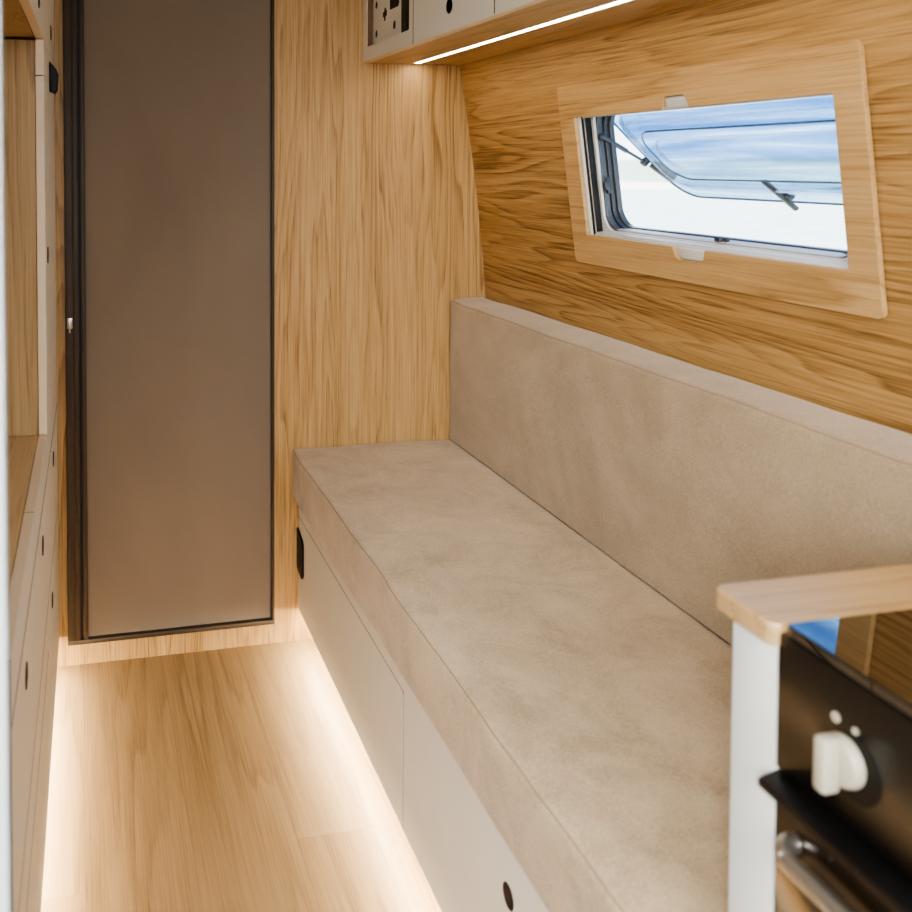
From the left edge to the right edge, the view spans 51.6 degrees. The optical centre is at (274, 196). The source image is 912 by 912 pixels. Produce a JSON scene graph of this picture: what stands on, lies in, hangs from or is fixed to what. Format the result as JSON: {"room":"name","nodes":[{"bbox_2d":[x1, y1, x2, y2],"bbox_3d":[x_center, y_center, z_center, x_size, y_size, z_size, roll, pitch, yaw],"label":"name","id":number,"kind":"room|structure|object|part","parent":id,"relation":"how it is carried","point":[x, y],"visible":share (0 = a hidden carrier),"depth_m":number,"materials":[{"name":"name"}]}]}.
{"room":"vehicle interior","nodes":[
{"label":"vehicle interior","id":0,"kind":"room"},
{"bbox_2d":[41,639,441,911],"bbox_3d":[0.159,1.295,0.741,1.840,0.040,3.593,0,2,-12],"label":"floor","id":1,"kind":"structure","parent":0,"point":[236,779],"depth_m":1.89,"materials":[{"name":"brown wood"}]},
{"bbox_2d":[0,0,11,911],"bbox_3d":[-0.443,0.312,0.515,0.564,1.940,0.020,0,2,-12],"label":"end panel","id":2,"kind":"object","parent":1,"relation":"on","point":[5,795],"visible":1,"depth_m":0.56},
{"bbox_2d":[8,512,37,911],"bbox_3d":[-0.588,0.877,1.160,0.535,0.766,0.433,0,2,-12],"label":"base cabinet","id":3,"kind":"object","parent":1,"relation":"on","point":[21,596],"visible":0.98,"depth_m":1.19,"materials":[{"name":"white laminate"}]},
{"bbox_3d":[-0.329,0.876,1.213,0.001,0.091,0.426,0,2,-11],"label":"rail","id":4,"kind":"part","parent":3,"relation":"part of","materials":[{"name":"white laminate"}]},
{"bbox_3d":[-0.329,1.056,1.219,0.001,0.254,0.426,0,2,-11],"label":"door","id":5,"kind":"part","parent":3,"relation":"part of","materials":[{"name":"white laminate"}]},
{"bbox_2d":[24,435,49,911],"bbox_3d":[-0.670,0.863,1.571,0.534,0.766,0.411,0,2,-12],"label":"base cabinet","id":6,"kind":"object","parent":1,"relation":"on","point":[37,497],"visible":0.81,"depth_m":1.58,"materials":[{"name":"white laminate"}]},
{"bbox_3d":[-0.411,0.684,1.617,0.001,0.252,0.404,0,2,-11],"label":"drawer","id":7,"kind":"part","parent":6,"relation":"part of","materials":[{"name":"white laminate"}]},
{"bbox_3d":[-0.411,0.862,1.623,0.001,0.091,0.404,0,2,-11],"label":"rail","id":8,"kind":"part","parent":6,"relation":"part of","materials":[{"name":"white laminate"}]},
{"bbox_3d":[-0.411,1.042,1.630,0.001,0.254,0.404,0,2,-11],"label":"door","id":9,"kind":"part","parent":6,"relation":"part of","materials":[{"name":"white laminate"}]},
{"bbox_2d":[39,376,58,769],"bbox_3d":[-0.764,0.846,2.037,0.536,0.766,0.547,0,2,-12],"label":"base cabinet","id":10,"kind":"object","parent":1,"relation":"on","point":[52,441],"visible":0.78,"depth_m":2.03,"materials":[{"name":"white laminate"}]},
{"bbox_2d":[7,433,38,593],"bbox_3d":[-0.690,0.486,1.612,0.528,0.016,1.386,0,2,-12],"label":"countertop","id":11,"kind":"structure","parent":10,"relation":"on","point":[21,450],"depth_m":1.54,"materials":[{"name":"brown wood"}]},
{"bbox_2d":[3,39,58,436],"bbox_3d":[-0.756,0.074,2.012,0.553,0.777,0.547,0,2,-12],"label":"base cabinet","id":12,"kind":"object","parent":11,"relation":"on","point":[30,77],"visible":1,"depth_m":1.79,"materials":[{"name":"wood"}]},
{"bbox_3d":[-0.505,0.107,2.063,0.001,0.706,0.541,0,2,-11],"label":"door","id":13,"kind":"part","parent":12,"relation":"part of","materials":[{"name":"white laminate"}]},
{"bbox_3d":[-0.505,0.667,2.083,0.001,0.252,0.540,0,2,-11],"label":"drawer","id":14,"kind":"part","parent":10,"relation":"part of","materials":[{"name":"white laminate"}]},
{"bbox_3d":[-0.505,0.976,2.094,0.001,0.352,0.540,0,2,-11],"label":"door","id":15,"kind":"part","parent":10,"relation":"part of","materials":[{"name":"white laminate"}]},
{"bbox_2d":[297,508,548,911],"bbox_3d":[0.491,1.040,1.751,0.556,0.398,1.634,0,2,-12],"label":"storage bench","id":16,"kind":"object","parent":1,"relation":"on","point":[465,861],"visible":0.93,"depth_m":1.63,"materials":[{"name":"white laminate"}]},
{"bbox_3d":[0.157,1.011,2.080,0.016,0.255,0.847,0,2,-11],"label":"flap door","id":17,"kind":"part","parent":16,"relation":"part of","materials":[{"name":"white laminate"}]},
{"bbox_2d":[292,440,732,911],"bbox_3d":[0.439,0.773,1.732,0.486,0.136,1.630,0,2,-12],"label":"seat cushion","id":18,"kind":"object","parent":16,"relation":"on","point":[588,714],"visible":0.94,"depth_m":1.41,"materials":[{"name":"beige fabric"}]},
{"bbox_2d":[450,297,911,645],"bbox_3d":[0.709,0.505,1.780,0.116,0.405,1.630,0,2,-12],"label":"backrest cushion","id":19,"kind":"object","parent":18,"relation":"on","point":[695,480],"visible":0.91,"depth_m":1.60,"materials":[{"name":"beige fabric"}]},
{"bbox_2d":[728,620,778,911],"bbox_3d":[0.691,0.830,0.900,0.525,0.878,0.056,0,2,-12],"label":"base cabinet","id":20,"kind":"object","parent":1,"relation":"on","point":[755,661],"visible":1,"depth_m":0.83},
{"bbox_2d":[716,564,911,645],"bbox_3d":[0.688,0.380,0.891,0.539,0.021,0.080,0,2,-12],"label":"countertop","id":21,"kind":"structure","parent":20,"relation":"on","point":[764,608],"depth_m":0.85,"materials":[{"name":"beige wood"}]},
{"bbox_2d":[758,608,911,911],"bbox_3d":[0.729,0.819,0.603,0.534,0.882,0.539,0,2,-12],"label":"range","id":22,"kind":"object","parent":1,"relation":"on","point":[841,787],"visible":1,"depth_m":0.73,"materials":[{"name":"black metal"}]},
{"bbox_3d":[0.482,0.561,0.542,0.028,0.020,0.500,0,2,-12],"label":"handle","id":23,"kind":"part","parent":22,"relation":"part of","materials":[{"name":"metal"}]},
{"bbox_3d":[0.502,0.854,0.555,0.012,0.654,0.538,0,2,-12],"label":"oven door","id":24,"kind":"part","parent":22,"relation":"part of","materials":[{"name":"brown glass"}]},
{"bbox_3d":[0.450,0.449,0.729,0.010,0.040,0.040,0,2,-12],"label":"knob","id":25,"kind":"part","parent":22,"relation":"part of","materials":[{"name":"white plastic"}]},
{"bbox_3d":[0.745,0.384,0.588,0.503,0.012,0.534,0,2,-12],"label":"glass lid","id":26,"kind":"part","parent":22,"relation":"part of","materials":[{"name":"black glass"}]},
{"bbox_2d":[54,0,484,666],"bbox_3d":[-0.196,0.240,2.440,1.870,1.950,0.050,0,2,-12],"label":"wall","id":27,"kind":"structure","parent":0,"point":[377,232],"depth_m":2.49,"materials":[{"name":"brown wood"}]},
{"bbox_2d":[3,0,53,65],"bbox_3d":[-0.764,-0.517,1.990,0.536,0.401,0.546,0,2,-12],"label":"upper cabinet","id":28,"kind":"object","parent":27,"relation":"attached to","point":[48,5],"visible":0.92,"depth_m":2.00,"materials":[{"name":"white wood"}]},
{"bbox_3d":[-0.505,-0.519,2.042,0.001,0.401,0.540,0,2,-11],"label":"door","id":29,"kind":"part","parent":28,"relation":"part of","materials":[{"name":"white laminate"}]},
{"bbox_2d":[63,0,273,645],"bbox_3d":[-0.267,0.214,2.379,0.543,1.878,0.036,0,2,-12],"label":"door","id":30,"kind":"structure","parent":27,"relation":"in","point":[169,137],"depth_m":2.39,"materials":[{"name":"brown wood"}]},
{"bbox_3d":[-0.269,1.146,2.419,0.543,0.012,0.022,0,2,-12],"label":"frame","id":31,"kind":"part","parent":30,"relation":"part of","materials":[{"name":"brown metal"}]},
{"bbox_3d":[-0.007,0.212,2.442,0.008,1.854,0.022,0,2,-12],"label":"frame","id":32,"kind":"part","parent":30,"relation":"part of","materials":[{"name":"brown metal"}]},
{"bbox_2d":[363,0,413,61],"bbox_3d":[0.362,-0.545,2.311,0.171,0.368,0.379,0,2,-12],"label":"upper cabinet","id":33,"kind":"object","parent":27,"relation":"attached to","point":[387,24],"visible":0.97,"depth_m":2.34,"materials":[{"name":"white laminate"}]},
{"bbox_3d":[0.285,-0.532,2.352,0.001,0.300,0.232,0,2,-12],"label":"cutout plate","id":34,"kind":"part","parent":33,"relation":"part of","materials":[{"name":"white laminate"}]},
{"bbox_2d":[459,0,911,645],"bbox_3d":[0.913,0.296,0.841,0.242,1.950,3.543,0,2,-12],"label":"wall","id":35,"kind":"structure","parent":0,"point":[857,366],"depth_m":1.64,"materials":[{"name":"brown wood"}]},
{"bbox_2d":[413,0,494,43],"bbox_3d":[0.446,-0.531,1.917,0.171,0.368,0.422,0,2,-12],"label":"upper cabinet","id":36,"kind":"object","parent":35,"relation":"attached to","point":[431,18],"visible":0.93,"depth_m":1.93,"materials":[{"name":"white laminate"}]},
{"bbox_2d":[495,0,531,13],"bbox_3d":[0.535,-0.517,1.502,0.171,0.368,0.421,0,2,-12],"label":"upper cabinet","id":37,"kind":"object","parent":35,"relation":"attached to","point":[500,5],"visible":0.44,"depth_m":1.65,"materials":[{"name":"white laminate"}]},
{"bbox_2d":[363,0,708,64],"bbox_3d":[0.552,-0.342,1.708,0.288,0.011,1.652,0,2,-12],"label":"board","id":38,"kind":"object","parent":35,"relation":"attached to","point":[533,13],"visible":0.98,"depth_m":1.86,"materials":[{"name":"brown wood"}]},
{"bbox_2d":[417,0,628,62],"bbox_3d":[0.556,-0.341,1.704,0.016,0.007,1.619,0,2,-12],"label":"strip light","id":39,"kind":"object","parent":38,"relation":"attached to","point":[620,1],"visible":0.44,"depth_m":1.85,"materials":[{"name":"white plastic"}]},
{"bbox_2d":[557,40,887,318],"bbox_3d":[0.875,-0.036,1.678,0.321,0.391,0.842,0,2,-12],"label":"window","id":40,"kind":"structure","parent":35,"relation":"in","point":[851,280],"depth_m":1.58,"materials":[{"name":"brown wood"}]},
{"bbox_3d":[0.686,-0.055,2.009,0.060,0.296,0.035,0,2,-12],"label":"blind rail","id":41,"kind":"part","parent":40,"relation":"part of","materials":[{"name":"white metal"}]},
{"bbox_3d":[0.738,-0.116,1.991,0.099,0.040,0.011,-2,3,-38],"label":"stay arm","id":42,"kind":"part","parent":40,"relation":"part of"},
{"bbox_3d":[0.803,-0.092,2.044,0.089,0.034,0.007,-2,3,-38],"label":"rod","id":43,"kind":"part","parent":40,"relation":"part of","materials":[{"name":"white"}]},
{"bbox_3d":[0.776,-0.041,1.663,0.055,0.338,0.744,0,2,-12],"label":"frame","id":44,"kind":"part","parent":40,"relation":"part of","materials":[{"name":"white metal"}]},
{"bbox_3d":[0.795,0.099,1.673,0.054,0.044,0.676,0,2,-12],"label":"sill rail","id":45,"kind":"part","parent":40,"relation":"part of","materials":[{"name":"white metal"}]},
{"label":"outside","id":46,"kind":"structure","parent":0,"visible":0},
{"bbox_2d":[618,157,840,187],"bbox_3d":[60.068,-1.695,58.780,18.000,3.085,150.000,0,2,-12],"label":"hills","id":47,"kind":"structure","parent":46,"point":[802,169],"depth_m":96.90,"materials":[{"name":"white"}]},
{"bbox_3d":[-0.761,0.307,0.510,0.040,1.950,3.593,0,2,-12],"label":"wall","id":48,"kind":"structure","parent":0,"visible":0},
{"bbox_2d":[2,0,43,37],"bbox_3d":[-0.670,-0.501,1.524,0.534,0.402,0.410,0,2,-12],"label":"upper cabinet","id":49,"kind":"object","parent":48,"relation":"attached to","point":[20,18],"visible":0.98,"depth_m":1.58,"materials":[{"name":"brown wood"}]},
{"bbox_3d":[-0.411,-0.502,1.576,0.001,0.402,0.404,0,2,-11],"label":"door","id":50,"kind":"part","parent":49,"relation":"part of","materials":[{"name":"white laminate"}]},
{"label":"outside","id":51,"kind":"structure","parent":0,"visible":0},
{"bbox_2d":[621,188,846,249],"bbox_3d":[17.478,1.557,14.010,120.000,0.118,120.000,0,2,-12],"label":"ground","id":52,"kind":"structure","parent":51,"point":[817,225],"depth_m":37.41,"materials":[{"name":"white"}]}
]}

